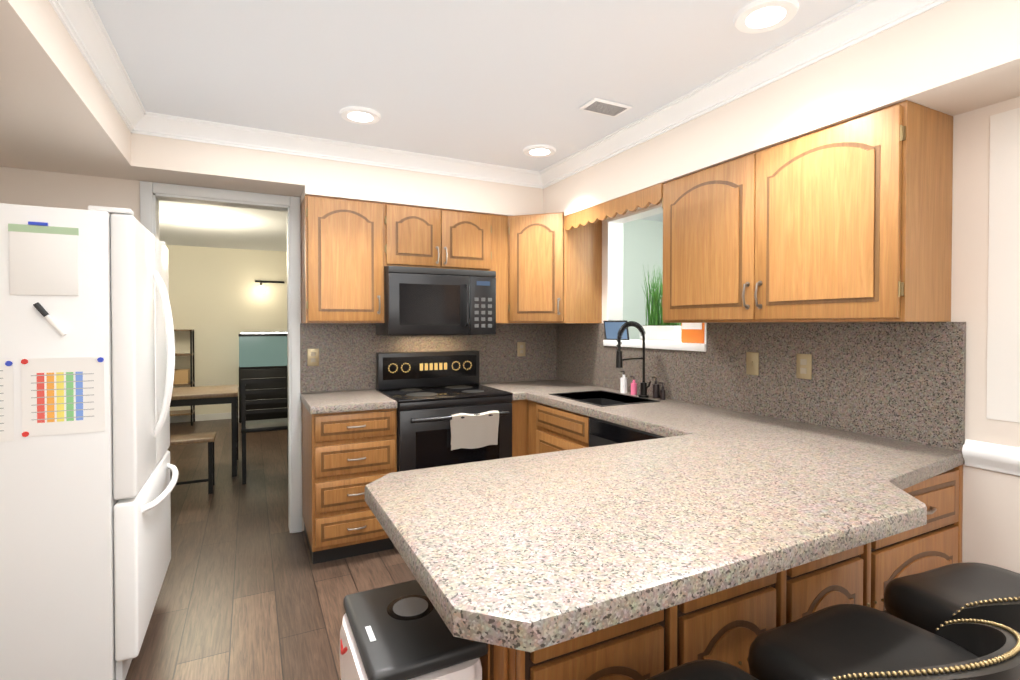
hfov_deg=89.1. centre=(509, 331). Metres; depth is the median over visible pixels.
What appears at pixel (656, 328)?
grass plant
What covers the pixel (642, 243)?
wall
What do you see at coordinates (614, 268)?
window
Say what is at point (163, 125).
crown molding
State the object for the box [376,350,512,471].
range
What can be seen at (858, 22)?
crown molding
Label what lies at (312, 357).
electrical outlet
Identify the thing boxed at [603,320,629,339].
tablet
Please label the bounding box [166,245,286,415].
wall
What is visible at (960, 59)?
wall
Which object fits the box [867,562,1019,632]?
bar stool
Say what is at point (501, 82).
ceiling
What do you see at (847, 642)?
bar stool
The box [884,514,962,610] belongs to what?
base cabinet
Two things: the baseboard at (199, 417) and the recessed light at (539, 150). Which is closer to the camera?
the recessed light at (539, 150)
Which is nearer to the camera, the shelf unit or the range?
the range
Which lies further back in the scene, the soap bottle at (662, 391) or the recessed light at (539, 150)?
the recessed light at (539, 150)
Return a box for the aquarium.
[239,332,287,422]
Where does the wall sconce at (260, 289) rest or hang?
attached to the wall at (219, 303)
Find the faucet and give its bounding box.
[616,321,650,397]
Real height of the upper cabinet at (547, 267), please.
0.774 m
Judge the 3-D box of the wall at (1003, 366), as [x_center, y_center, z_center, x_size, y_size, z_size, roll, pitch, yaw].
[1.897,-0.214,1.287,0.002,1.040,1.115,0,1,-27]
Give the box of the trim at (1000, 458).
[962,439,1019,475]
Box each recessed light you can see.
[340,106,380,124]
[523,145,555,156]
[733,0,798,33]
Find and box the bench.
[170,431,215,493]
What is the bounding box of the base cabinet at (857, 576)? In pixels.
[800,542,883,617]
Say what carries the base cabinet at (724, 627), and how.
on the floor
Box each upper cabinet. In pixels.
[301,195,388,322]
[389,204,496,270]
[495,212,601,322]
[662,100,952,322]
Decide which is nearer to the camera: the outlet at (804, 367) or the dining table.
the outlet at (804, 367)
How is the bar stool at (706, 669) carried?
on the floor
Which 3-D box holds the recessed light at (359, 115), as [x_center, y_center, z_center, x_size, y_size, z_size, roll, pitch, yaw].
[-0.787,-1.135,2.728,0.210,0.014,0.210,0,1,-27]
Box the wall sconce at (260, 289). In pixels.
[255,280,283,293]
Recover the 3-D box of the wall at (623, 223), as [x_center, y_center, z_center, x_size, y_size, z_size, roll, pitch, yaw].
[0.522,0.070,4.318,0.010,2.470,1.260,0,1,-27]
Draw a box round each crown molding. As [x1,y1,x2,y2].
[48,0,151,135]
[152,112,539,187]
[540,0,949,188]
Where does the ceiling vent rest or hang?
in the ceiling
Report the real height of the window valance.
0.104 m
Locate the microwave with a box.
[376,266,495,335]
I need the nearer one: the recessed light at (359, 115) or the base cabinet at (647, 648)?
the base cabinet at (647, 648)
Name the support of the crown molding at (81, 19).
attached to the wall at (68, 140)
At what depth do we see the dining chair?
4.50 m
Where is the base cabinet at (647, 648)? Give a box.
[482,606,687,679]
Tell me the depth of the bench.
4.18 m
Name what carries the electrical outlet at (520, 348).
attached to the wall at (162, 159)
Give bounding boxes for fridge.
[0,203,178,679]
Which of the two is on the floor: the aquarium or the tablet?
the aquarium
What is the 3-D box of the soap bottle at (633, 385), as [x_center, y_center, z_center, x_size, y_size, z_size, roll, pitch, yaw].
[0.793,0.343,3.328,0.043,0.119,0.043,0,1,18]
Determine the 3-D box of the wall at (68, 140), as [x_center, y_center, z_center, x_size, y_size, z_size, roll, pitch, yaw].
[-1.156,0.128,0.100,0.930,2.470,6.360,0,1,-27]
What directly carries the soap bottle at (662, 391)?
on the countertop
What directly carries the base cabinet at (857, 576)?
on the floor
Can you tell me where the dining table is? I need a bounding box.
[170,385,238,476]
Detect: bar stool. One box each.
[645,659,757,679]
[738,604,1019,679]
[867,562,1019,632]
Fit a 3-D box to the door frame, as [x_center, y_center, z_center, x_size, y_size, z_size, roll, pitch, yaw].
[-1.792,0.221,3.278,0.864,2.197,0.162,0,1,-27]
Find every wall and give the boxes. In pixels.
[0,0,139,221]
[140,134,543,530]
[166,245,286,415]
[544,0,1019,573]
[623,223,623,319]
[624,219,662,338]
[986,108,1019,422]
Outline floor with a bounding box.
[125,418,415,679]
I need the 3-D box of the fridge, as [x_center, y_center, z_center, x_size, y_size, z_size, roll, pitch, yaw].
[-1.874,0.442,2.128,0.849,1.786,0.918,0,1,-27]
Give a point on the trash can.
(399, 631)
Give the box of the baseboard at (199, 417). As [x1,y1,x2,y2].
[170,412,238,422]
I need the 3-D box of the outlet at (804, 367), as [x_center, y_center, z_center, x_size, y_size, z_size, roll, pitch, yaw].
[1.335,0.157,2.356,0.008,0.114,0.072,0,1,-27]
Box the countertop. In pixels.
[300,378,964,669]
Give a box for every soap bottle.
[620,371,626,392]
[630,376,636,394]
[652,377,656,397]
[655,380,664,399]
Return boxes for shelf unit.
[170,329,194,425]
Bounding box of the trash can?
[339,580,487,679]
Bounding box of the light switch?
[746,352,758,374]
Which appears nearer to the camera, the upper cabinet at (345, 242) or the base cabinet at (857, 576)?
the base cabinet at (857, 576)
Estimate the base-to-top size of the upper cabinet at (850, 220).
0.741 m
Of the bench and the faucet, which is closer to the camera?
the faucet
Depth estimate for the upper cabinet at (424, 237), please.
3.50 m
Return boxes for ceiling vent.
[579,97,631,116]
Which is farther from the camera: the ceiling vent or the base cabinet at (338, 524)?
the base cabinet at (338, 524)
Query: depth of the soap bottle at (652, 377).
3.17 m
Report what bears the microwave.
attached to the upper cabinet at (424, 237)
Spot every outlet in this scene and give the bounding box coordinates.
[307,348,318,365]
[517,342,524,355]
[796,353,811,379]
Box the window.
[603,205,705,351]
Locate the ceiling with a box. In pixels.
[92,0,861,251]
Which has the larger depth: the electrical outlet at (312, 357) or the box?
the electrical outlet at (312, 357)
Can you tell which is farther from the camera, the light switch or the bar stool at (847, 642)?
the light switch
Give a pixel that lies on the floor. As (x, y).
(249, 590)
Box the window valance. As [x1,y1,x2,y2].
[564,183,663,229]
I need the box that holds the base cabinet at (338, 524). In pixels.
[302,406,391,563]
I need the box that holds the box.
[681,323,704,342]
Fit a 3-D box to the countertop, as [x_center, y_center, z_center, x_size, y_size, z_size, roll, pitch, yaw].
[0.176,0.438,2.512,1.988,0.046,2.963,0,1,-27]
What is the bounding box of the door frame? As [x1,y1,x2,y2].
[140,181,301,532]
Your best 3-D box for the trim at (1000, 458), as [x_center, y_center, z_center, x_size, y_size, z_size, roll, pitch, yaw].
[2.364,0.450,0.331,0.030,0.096,3.371,0,1,-27]
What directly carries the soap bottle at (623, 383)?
on the countertop
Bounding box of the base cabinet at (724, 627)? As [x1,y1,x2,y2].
[688,570,799,673]
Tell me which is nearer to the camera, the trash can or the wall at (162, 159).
the trash can
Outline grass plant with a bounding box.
[640,264,680,340]
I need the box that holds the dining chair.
[241,377,287,484]
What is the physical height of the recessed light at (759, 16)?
0.014 m

